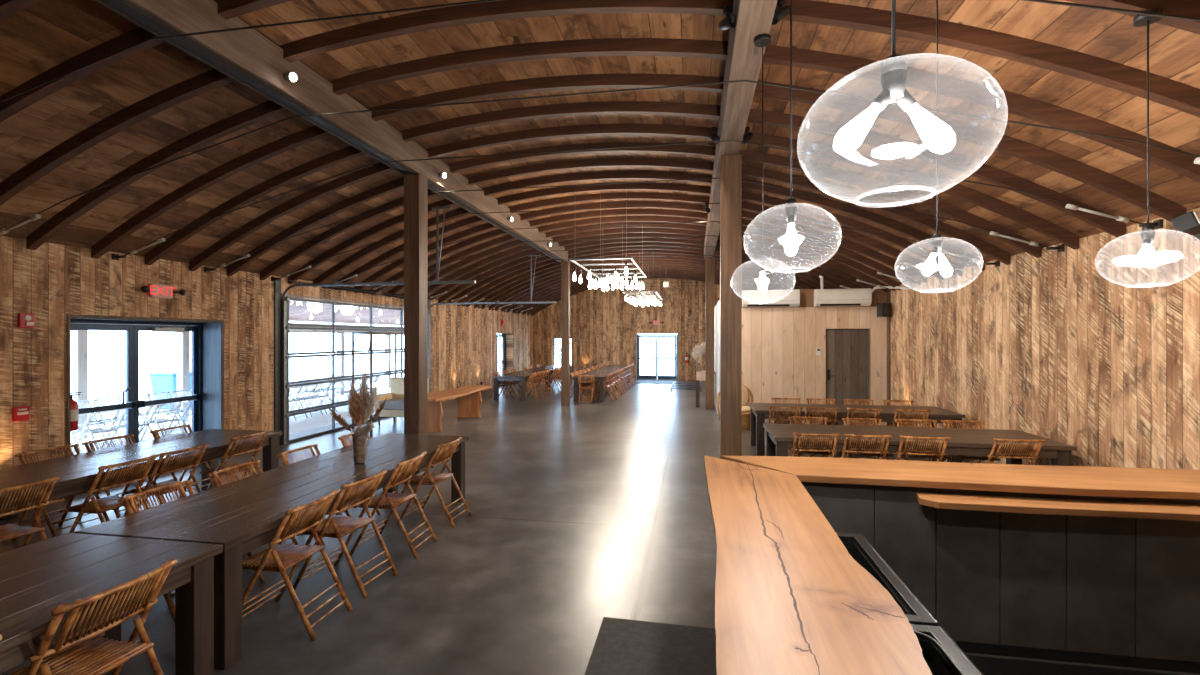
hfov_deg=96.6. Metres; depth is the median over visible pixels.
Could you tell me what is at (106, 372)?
ground
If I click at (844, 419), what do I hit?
chair
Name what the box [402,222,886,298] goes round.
rib
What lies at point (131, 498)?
chair
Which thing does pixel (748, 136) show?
track spotlight
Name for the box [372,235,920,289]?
rod
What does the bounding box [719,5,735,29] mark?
track spotlight
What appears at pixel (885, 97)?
socket
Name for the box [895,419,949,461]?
chair
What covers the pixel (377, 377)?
chair
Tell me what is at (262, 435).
chair
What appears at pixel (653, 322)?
exit sign
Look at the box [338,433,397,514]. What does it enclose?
chair
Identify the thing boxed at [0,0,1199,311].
ceiling
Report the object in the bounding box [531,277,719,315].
rib
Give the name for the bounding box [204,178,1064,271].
rod
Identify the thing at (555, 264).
rib
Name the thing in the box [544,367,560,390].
chair
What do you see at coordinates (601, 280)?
rib
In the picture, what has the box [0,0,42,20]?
rib
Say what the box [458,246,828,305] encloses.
rib
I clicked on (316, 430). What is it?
trim
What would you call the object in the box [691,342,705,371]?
flower vase
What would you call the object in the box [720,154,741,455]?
wooden post
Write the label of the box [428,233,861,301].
rib
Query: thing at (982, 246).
rib
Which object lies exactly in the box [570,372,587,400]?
chair
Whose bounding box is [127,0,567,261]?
ceiling beam
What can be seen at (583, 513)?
floor
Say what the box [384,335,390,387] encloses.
porch post
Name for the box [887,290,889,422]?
trim
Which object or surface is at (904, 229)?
rib
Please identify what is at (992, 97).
rib
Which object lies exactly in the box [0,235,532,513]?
wall
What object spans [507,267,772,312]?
rib
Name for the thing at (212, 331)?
trim
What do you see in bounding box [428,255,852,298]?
rod
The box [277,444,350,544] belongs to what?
chair
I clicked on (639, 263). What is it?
rib
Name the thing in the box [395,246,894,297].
rod
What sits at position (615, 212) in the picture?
rib
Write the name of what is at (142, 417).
folding table
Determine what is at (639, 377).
door
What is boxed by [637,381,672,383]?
door mat
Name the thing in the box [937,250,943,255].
socket
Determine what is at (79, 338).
porch post
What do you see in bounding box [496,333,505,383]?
door
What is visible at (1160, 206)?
rib
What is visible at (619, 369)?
chair
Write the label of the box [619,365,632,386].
chair
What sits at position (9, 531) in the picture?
chair
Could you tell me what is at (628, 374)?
chair
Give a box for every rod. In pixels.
[0,0,1199,102]
[0,80,1199,234]
[112,140,1162,259]
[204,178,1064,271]
[271,203,999,280]
[322,221,954,287]
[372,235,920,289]
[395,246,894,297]
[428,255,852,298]
[443,262,823,302]
[462,269,799,306]
[478,274,778,308]
[492,278,756,310]
[504,282,719,311]
[515,285,716,313]
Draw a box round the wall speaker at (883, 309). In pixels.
[877,303,890,316]
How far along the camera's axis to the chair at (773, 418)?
8.59 m
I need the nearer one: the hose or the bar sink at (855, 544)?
the bar sink at (855, 544)
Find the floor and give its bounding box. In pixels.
[0,379,1199,674]
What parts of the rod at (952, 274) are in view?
anchor plate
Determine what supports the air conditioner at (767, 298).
attached to the wall partition at (780, 360)
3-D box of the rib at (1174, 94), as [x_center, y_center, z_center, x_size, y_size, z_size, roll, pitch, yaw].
[-0.829,-1.883,4.427,11.670,1.770,0.080,0,0,10]
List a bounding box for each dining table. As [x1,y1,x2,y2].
[0,429,281,512]
[0,533,222,674]
[74,433,468,669]
[492,370,548,400]
[526,365,572,390]
[573,370,618,401]
[595,365,629,389]
[749,403,964,462]
[763,423,1076,465]
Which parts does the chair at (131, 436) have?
leg, backrest, leg, leg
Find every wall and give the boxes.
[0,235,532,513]
[533,278,719,380]
[714,300,719,412]
[890,208,1199,469]
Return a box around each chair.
[0,476,60,546]
[10,559,177,674]
[11,444,109,539]
[60,454,158,532]
[71,400,107,451]
[71,409,122,452]
[80,434,160,519]
[90,397,139,443]
[107,405,153,447]
[118,480,194,620]
[125,443,209,512]
[139,401,183,441]
[142,391,187,435]
[146,424,217,500]
[171,389,191,428]
[200,430,269,489]
[207,460,298,581]
[242,489,351,640]
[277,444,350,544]
[289,386,307,420]
[289,389,299,409]
[291,384,322,416]
[293,469,397,597]
[298,377,326,405]
[307,382,336,413]
[312,375,338,403]
[324,374,349,402]
[335,379,357,401]
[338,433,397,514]
[345,378,368,405]
[349,452,437,557]
[367,376,379,392]
[397,437,471,527]
[489,372,512,399]
[499,370,520,396]
[507,369,527,393]
[516,372,539,399]
[526,371,544,397]
[528,370,549,395]
[533,369,553,393]
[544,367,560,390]
[551,367,560,386]
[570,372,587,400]
[571,371,591,398]
[577,375,595,403]
[579,370,595,396]
[581,369,597,394]
[594,373,615,401]
[604,369,623,394]
[604,370,621,396]
[604,372,618,398]
[607,368,625,392]
[612,367,628,389]
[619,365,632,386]
[619,366,630,388]
[620,364,634,385]
[622,363,635,383]
[716,384,753,430]
[768,406,801,456]
[771,397,800,423]
[788,416,831,456]
[791,432,839,456]
[801,407,838,456]
[806,398,838,424]
[840,408,882,458]
[841,434,892,458]
[842,418,892,458]
[843,399,873,425]
[882,399,918,426]
[891,409,931,460]
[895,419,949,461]
[896,435,950,461]
[941,420,999,462]
[986,438,1045,464]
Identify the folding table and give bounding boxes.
[73,403,169,454]
[156,395,191,434]
[289,383,323,411]
[315,377,369,403]
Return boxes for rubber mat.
[584,617,715,674]
[943,655,1177,674]
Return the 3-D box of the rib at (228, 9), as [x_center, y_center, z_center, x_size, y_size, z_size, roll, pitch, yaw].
[-0.942,-1.883,3.777,11.670,1.770,0.080,0,0,10]
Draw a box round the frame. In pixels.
[352,332,403,436]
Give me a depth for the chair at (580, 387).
15.81 m
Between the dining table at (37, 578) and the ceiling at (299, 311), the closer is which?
the dining table at (37, 578)
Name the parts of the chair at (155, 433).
leg, backrest, leg, leg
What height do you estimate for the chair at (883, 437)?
0.859 m
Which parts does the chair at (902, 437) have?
leg, leg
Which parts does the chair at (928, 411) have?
backrest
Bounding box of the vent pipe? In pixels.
[819,275,822,288]
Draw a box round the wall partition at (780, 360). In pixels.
[742,307,886,424]
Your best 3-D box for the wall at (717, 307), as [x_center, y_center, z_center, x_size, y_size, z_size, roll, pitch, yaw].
[3.859,0.530,18.233,0.120,2.840,11.350,0,0,10]
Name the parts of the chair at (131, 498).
leg, backrest, leg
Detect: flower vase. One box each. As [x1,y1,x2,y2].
[328,371,386,462]
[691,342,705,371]
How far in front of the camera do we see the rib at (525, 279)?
17.49 m
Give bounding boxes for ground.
[71,353,570,453]
[640,355,674,375]
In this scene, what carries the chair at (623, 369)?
on the floor
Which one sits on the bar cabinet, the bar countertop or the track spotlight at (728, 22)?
the bar countertop
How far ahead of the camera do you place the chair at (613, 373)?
17.06 m
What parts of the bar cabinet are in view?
panel, panel, panel, panel, kick plate, panel, panel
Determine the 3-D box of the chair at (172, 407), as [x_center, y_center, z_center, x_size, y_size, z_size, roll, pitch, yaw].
[-8.139,1.578,9.991,0.647,0.859,0.517,0,0,10]
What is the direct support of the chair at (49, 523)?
on the floor
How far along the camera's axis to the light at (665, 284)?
20.09 m
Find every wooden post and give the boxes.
[404,173,427,484]
[561,261,569,405]
[706,257,713,408]
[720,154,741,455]
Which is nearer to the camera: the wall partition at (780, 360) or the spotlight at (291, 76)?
the spotlight at (291, 76)
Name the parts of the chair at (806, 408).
backrest, leg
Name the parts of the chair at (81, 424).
leg, backrest, leg, seat, leg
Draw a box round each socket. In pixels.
[760,266,764,272]
[788,215,794,225]
[871,89,892,111]
[895,89,916,110]
[931,247,937,255]
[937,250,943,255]
[1143,239,1150,247]
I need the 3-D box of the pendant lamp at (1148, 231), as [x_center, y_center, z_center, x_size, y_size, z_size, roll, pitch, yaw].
[3.142,-1.071,3.067,0.450,1.557,0.450,0,0,-4]
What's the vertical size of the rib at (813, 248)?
1.770 m
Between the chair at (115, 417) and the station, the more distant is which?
the chair at (115, 417)
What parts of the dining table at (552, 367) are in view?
leg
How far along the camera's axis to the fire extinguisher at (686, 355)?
23.85 m
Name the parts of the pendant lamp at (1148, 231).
lamp shade, cord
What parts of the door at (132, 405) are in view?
handle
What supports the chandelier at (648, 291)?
hanging from the ceiling at (39, 37)
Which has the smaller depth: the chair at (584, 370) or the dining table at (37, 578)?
the dining table at (37, 578)
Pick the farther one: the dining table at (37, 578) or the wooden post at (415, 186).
the wooden post at (415, 186)
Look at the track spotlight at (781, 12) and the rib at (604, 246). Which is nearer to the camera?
the track spotlight at (781, 12)
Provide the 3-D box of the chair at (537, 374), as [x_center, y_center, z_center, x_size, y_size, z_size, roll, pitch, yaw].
[-2.146,1.528,17.375,0.647,0.859,0.517,0,0,11]
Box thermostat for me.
[816,348,820,355]
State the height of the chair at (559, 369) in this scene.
0.859 m
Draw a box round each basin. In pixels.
[841,541,909,614]
[913,630,964,674]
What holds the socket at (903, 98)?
attached to the pendant lamp at (893, 78)
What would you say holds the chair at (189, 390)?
on the ground at (106, 372)
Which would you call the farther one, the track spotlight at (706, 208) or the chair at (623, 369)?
the chair at (623, 369)
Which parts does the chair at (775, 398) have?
backrest, seat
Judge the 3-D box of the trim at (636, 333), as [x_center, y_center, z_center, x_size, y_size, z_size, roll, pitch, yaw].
[2.579,0.875,24.209,1.910,2.150,0.015,0,0,10]
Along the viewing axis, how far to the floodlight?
4.40 m
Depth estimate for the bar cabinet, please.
3.25 m
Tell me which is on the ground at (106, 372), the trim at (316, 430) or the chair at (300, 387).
the chair at (300, 387)
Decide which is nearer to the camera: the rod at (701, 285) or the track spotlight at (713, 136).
the track spotlight at (713, 136)
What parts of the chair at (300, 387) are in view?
backrest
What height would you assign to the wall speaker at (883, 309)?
0.300 m
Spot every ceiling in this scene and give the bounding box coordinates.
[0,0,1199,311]
[289,300,403,325]
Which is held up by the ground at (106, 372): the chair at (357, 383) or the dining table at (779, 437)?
the chair at (357, 383)
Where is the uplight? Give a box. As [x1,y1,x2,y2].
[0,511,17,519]
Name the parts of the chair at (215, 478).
backrest, leg, leg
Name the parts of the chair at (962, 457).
leg, backrest, seat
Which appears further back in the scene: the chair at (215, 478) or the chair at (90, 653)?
the chair at (215, 478)
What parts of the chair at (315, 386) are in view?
seat, backrest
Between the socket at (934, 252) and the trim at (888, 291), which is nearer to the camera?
the socket at (934, 252)
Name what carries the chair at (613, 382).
on the floor
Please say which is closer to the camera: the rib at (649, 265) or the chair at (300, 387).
the chair at (300, 387)
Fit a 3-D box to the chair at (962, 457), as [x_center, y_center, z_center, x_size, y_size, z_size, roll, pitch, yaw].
[4.778,1.528,6.934,0.517,0.859,0.647,0,0,11]
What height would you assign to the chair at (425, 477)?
0.859 m
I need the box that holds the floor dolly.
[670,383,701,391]
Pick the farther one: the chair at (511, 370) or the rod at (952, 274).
the chair at (511, 370)
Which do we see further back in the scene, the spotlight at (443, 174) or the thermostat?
the thermostat
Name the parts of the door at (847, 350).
handle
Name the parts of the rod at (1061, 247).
anchor plate, anchor plate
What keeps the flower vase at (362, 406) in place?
on the dining table at (242, 516)
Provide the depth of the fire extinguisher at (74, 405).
6.60 m
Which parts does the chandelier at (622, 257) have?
frame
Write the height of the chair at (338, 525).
0.859 m
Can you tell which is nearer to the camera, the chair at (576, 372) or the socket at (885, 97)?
the socket at (885, 97)
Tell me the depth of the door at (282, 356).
10.07 m
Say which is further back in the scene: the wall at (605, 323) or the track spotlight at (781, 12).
the wall at (605, 323)
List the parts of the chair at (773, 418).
backrest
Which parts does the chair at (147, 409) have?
leg, seat, backrest, leg, leg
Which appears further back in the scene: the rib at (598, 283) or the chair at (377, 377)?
the rib at (598, 283)
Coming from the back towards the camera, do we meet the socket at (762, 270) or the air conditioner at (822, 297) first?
the air conditioner at (822, 297)
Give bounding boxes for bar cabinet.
[801,482,1199,673]
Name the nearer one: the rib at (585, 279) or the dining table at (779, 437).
the dining table at (779, 437)
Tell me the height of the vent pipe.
0.338 m
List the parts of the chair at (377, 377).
backrest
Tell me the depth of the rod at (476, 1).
3.43 m
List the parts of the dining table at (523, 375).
leg, leg, leg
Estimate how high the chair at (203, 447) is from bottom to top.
0.859 m
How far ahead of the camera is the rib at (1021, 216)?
6.83 m
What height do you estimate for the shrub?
1.999 m
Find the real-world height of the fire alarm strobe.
0.160 m
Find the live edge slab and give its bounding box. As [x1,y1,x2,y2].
[704,455,931,674]
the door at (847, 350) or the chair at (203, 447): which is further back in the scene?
the door at (847, 350)
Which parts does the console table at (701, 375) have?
leg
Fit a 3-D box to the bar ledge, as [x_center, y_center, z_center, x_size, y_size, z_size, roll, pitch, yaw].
[3.334,0.985,3.003,2.859,0.040,0.260,0,0,10]
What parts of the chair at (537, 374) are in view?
backrest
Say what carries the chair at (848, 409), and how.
on the floor
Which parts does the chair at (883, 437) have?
leg, leg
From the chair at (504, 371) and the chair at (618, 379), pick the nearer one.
the chair at (504, 371)
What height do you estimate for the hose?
0.185 m
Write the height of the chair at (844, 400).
0.859 m
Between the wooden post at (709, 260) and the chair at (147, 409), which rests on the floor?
the wooden post at (709, 260)
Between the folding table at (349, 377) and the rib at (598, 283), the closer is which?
the folding table at (349, 377)
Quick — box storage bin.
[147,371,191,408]
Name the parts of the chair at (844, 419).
backrest, seat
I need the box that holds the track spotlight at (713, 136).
[709,127,719,143]
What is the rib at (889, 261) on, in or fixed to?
attached to the ceiling at (39, 37)
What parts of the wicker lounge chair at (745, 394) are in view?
seat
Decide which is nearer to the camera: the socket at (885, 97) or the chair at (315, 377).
the socket at (885, 97)
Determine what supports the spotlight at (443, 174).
attached to the ceiling beam at (249, 50)
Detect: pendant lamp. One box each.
[731,33,795,303]
[743,0,841,272]
[797,0,1007,206]
[894,0,982,292]
[1095,8,1199,287]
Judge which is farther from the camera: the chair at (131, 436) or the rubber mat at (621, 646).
the chair at (131, 436)
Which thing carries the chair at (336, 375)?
on the ground at (106, 372)
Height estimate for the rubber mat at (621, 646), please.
0.014 m
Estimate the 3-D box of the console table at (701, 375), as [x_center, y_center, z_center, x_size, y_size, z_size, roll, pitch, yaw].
[2.976,1.457,15.196,0.560,0.986,0.738,0,0,10]
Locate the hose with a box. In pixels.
[872,286,909,292]
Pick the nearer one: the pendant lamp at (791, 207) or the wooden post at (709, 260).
the pendant lamp at (791, 207)
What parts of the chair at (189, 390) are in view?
backrest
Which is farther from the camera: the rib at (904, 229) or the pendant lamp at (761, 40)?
the rib at (904, 229)
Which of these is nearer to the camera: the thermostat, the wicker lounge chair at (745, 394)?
the wicker lounge chair at (745, 394)
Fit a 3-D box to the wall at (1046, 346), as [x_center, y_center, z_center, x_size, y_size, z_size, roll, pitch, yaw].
[5.958,0.420,8.759,0.200,3.060,29.300,0,0,10]
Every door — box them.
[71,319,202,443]
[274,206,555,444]
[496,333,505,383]
[637,334,677,380]
[826,329,868,422]
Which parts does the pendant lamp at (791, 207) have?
cord, lamp shade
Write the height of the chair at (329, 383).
0.859 m
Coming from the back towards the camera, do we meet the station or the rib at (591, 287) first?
the rib at (591, 287)
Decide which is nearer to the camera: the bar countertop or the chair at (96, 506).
the bar countertop
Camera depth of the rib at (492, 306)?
18.81 m
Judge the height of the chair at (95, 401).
0.859 m
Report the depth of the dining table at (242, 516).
3.72 m
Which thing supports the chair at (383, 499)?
on the floor
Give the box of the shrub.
[555,339,560,364]
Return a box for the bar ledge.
[916,493,1199,520]
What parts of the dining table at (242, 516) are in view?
leg, leg, leg, leg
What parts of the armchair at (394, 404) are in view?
armrest, seat, backrest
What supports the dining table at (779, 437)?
on the floor
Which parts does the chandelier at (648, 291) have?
frame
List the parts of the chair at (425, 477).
leg, seat, leg, leg, backrest, leg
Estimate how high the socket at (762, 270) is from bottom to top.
0.052 m
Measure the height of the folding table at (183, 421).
0.759 m
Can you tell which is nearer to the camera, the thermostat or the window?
the thermostat
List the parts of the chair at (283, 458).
backrest, leg, leg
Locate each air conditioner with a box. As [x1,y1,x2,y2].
[742,289,799,306]
[814,288,871,306]
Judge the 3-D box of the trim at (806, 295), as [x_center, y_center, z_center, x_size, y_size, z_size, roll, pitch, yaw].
[4.615,-0.895,12.276,3.650,0.410,0.130,0,0,10]
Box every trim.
[70,317,221,496]
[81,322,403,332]
[289,415,373,438]
[636,333,677,379]
[742,288,886,307]
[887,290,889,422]
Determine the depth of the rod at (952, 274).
9.61 m
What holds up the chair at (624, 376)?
on the floor
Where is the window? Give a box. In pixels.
[553,338,571,364]
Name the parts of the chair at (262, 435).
leg, seat, leg, backrest, leg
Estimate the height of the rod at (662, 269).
1.066 m
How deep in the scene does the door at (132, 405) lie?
7.59 m
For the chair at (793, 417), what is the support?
on the floor
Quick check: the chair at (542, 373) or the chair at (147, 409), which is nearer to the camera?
the chair at (147, 409)
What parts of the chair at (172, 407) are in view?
leg, seat, leg, backrest, leg, leg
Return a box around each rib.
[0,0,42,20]
[0,0,1199,122]
[0,0,1199,205]
[27,38,1199,249]
[91,73,1185,257]
[145,101,1125,264]
[189,124,1078,270]
[227,142,1040,275]
[260,158,1009,279]
[288,171,983,283]
[313,182,961,286]
[335,192,942,289]
[355,201,926,292]
[372,209,911,294]
[388,216,899,296]
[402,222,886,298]
[428,227,873,292]
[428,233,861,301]
[438,238,847,302]
[448,242,839,302]
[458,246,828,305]
[466,250,818,306]
[474,253,809,308]
[482,256,800,309]
[489,259,792,309]
[495,262,786,310]
[501,264,779,311]
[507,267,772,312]
[512,269,765,313]
[518,271,759,313]
[522,273,753,314]
[527,275,747,315]
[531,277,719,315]
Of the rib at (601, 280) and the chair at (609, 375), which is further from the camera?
the rib at (601, 280)
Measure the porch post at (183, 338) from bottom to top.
2.150 m
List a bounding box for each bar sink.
[836,532,938,639]
[911,624,982,674]
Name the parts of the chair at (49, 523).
leg, leg, backrest, leg, seat, leg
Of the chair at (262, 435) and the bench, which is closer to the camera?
the chair at (262, 435)
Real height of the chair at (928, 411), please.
0.859 m
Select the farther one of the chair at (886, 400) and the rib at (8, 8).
the chair at (886, 400)
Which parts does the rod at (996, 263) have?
anchor plate, anchor plate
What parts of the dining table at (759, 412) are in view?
leg, leg, leg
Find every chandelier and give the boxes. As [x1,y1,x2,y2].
[569,188,646,284]
[622,266,662,302]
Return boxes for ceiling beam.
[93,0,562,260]
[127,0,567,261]
[704,0,776,258]
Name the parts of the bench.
leg, leg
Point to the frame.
(371, 334)
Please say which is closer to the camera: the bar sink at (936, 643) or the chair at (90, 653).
the bar sink at (936, 643)
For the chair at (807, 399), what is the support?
on the floor
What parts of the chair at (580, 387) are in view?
backrest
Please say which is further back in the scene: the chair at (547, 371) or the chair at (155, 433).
the chair at (547, 371)
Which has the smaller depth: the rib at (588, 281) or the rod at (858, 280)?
the rod at (858, 280)
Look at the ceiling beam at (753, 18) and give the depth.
4.65 m
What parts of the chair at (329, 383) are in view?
seat, backrest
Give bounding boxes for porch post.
[71,330,87,438]
[177,331,189,421]
[337,333,344,395]
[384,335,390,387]
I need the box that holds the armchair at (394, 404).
[375,377,403,425]
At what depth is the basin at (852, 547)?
2.54 m
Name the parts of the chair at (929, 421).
backrest, seat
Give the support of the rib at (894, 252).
attached to the ceiling at (39, 37)
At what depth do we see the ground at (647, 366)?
38.22 m
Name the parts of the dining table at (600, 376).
leg, leg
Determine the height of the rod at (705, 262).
1.066 m
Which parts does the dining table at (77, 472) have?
leg, leg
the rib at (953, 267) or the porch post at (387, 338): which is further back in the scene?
the porch post at (387, 338)
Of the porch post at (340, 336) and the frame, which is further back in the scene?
the porch post at (340, 336)
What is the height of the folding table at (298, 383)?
0.759 m
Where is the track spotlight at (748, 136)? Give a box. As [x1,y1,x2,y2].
[742,126,752,143]
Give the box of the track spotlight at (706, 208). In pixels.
[703,202,709,212]
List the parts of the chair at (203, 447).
leg, leg, seat, backrest, leg, leg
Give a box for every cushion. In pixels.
[742,384,748,405]
[742,406,749,411]
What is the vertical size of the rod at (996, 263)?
1.066 m
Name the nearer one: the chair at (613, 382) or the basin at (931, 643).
the basin at (931, 643)
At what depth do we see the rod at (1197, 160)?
4.51 m
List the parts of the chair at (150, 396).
leg, backrest, seat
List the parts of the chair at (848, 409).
backrest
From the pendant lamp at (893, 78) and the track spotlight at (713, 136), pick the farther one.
the track spotlight at (713, 136)
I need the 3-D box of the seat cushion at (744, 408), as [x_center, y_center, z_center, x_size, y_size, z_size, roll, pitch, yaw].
[3.003,1.535,11.556,0.660,0.090,0.660,0,0,-4]
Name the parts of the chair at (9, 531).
seat, backrest, leg, leg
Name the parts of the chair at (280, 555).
leg, seat, leg, backrest, leg, leg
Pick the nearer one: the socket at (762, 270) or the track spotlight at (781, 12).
the track spotlight at (781, 12)
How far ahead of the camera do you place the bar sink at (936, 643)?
1.84 m
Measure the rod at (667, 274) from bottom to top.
1.066 m
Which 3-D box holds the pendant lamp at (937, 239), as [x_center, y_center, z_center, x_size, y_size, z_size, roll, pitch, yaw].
[2.018,-1.301,3.202,0.450,2.057,0.450,0,0,10]
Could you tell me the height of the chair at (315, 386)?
0.859 m
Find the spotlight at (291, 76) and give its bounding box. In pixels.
[283,72,296,82]
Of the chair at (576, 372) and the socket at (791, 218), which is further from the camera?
the chair at (576, 372)
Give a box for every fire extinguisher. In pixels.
[71,392,80,430]
[685,352,688,362]
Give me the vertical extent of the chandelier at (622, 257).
1.742 m
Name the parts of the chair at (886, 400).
backrest, seat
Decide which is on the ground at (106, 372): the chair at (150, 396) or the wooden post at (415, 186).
the chair at (150, 396)
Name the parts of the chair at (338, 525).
leg, seat, leg, backrest, leg, leg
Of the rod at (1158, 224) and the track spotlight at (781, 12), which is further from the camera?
the rod at (1158, 224)
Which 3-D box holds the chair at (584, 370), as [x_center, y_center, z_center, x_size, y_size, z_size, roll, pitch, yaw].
[-0.383,1.528,18.529,0.647,0.859,0.517,0,0,10]
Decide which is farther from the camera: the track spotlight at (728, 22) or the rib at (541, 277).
the rib at (541, 277)
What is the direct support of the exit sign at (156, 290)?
attached to the wall at (52, 281)
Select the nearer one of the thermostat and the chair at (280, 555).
the chair at (280, 555)
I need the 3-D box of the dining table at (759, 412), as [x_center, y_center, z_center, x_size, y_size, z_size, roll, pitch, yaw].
[4.162,1.570,8.995,3.120,0.760,1.047,0,0,10]
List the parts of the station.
handle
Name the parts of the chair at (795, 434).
leg, leg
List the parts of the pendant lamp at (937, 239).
cord, lamp shade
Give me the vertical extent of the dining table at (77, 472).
0.760 m
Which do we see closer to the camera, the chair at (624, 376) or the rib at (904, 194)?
the rib at (904, 194)
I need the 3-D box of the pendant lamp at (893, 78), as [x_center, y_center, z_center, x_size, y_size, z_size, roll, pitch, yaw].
[0.728,-1.261,1.325,0.450,1.837,0.450,0,0,-4]
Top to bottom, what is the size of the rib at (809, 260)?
1.770 m
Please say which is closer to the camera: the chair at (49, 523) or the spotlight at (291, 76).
the spotlight at (291, 76)
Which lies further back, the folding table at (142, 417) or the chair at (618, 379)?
the chair at (618, 379)
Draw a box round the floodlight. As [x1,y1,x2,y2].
[1171,211,1199,240]
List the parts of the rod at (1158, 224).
anchor plate, anchor plate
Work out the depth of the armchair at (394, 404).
11.85 m
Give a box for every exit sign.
[141,284,185,298]
[649,321,663,324]
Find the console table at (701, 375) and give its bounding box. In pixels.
[695,371,714,406]
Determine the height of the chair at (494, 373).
0.859 m
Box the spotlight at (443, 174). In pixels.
[438,172,445,178]
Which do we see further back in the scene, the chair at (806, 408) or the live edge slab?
the chair at (806, 408)
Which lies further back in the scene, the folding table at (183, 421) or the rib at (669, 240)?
the rib at (669, 240)
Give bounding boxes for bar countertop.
[720,456,1199,499]
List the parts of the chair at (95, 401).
leg, backrest, seat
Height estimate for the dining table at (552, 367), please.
0.760 m
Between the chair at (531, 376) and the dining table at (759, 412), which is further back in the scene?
the chair at (531, 376)
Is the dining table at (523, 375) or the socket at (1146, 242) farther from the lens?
the dining table at (523, 375)
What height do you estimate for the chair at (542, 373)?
0.859 m
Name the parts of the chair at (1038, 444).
leg, leg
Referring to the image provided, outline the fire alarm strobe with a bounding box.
[17,313,34,327]
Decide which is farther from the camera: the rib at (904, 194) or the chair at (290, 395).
the chair at (290, 395)
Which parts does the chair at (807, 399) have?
backrest, seat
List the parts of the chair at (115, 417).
leg, leg, seat, backrest, leg, leg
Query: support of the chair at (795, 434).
on the floor
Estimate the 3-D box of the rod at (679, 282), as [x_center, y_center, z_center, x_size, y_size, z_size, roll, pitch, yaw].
[1.943,-1.543,20.378,11.690,1.066,0.070,0,0,10]
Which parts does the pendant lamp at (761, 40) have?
cord, lamp shade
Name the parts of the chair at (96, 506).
leg, leg, seat, backrest, leg, leg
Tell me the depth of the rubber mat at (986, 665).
3.12 m
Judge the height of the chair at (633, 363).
0.859 m
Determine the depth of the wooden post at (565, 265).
15.20 m
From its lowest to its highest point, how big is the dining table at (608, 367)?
0.760 m
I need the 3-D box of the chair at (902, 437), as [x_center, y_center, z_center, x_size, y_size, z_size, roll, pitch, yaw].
[3.668,1.528,6.153,0.517,0.859,0.647,0,0,10]
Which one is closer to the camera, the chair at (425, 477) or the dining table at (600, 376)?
the chair at (425, 477)
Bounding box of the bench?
[428,385,492,431]
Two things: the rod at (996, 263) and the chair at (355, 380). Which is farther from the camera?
the chair at (355, 380)
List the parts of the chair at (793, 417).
backrest, seat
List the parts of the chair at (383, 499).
leg, seat, leg, leg, backrest, leg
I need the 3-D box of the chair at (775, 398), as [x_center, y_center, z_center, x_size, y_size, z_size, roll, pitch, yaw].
[3.365,1.528,9.606,0.517,0.859,0.647,0,0,9]
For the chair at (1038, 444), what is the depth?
5.87 m
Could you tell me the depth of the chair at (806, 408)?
8.49 m
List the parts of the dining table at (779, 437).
leg, leg, leg, leg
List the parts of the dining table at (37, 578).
leg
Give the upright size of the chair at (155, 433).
0.859 m
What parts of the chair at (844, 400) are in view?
backrest, seat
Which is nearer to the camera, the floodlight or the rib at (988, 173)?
the floodlight
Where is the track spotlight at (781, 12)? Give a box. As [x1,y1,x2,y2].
[772,0,789,24]
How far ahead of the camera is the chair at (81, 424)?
9.77 m
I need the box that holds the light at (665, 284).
[663,282,668,286]
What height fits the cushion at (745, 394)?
0.597 m
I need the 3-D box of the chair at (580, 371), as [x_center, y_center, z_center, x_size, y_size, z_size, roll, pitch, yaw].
[-0.491,1.528,17.909,0.647,0.859,0.517,0,0,10]
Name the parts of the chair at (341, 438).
backrest, leg, leg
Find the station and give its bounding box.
[12,406,29,421]
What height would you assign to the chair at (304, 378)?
0.859 m

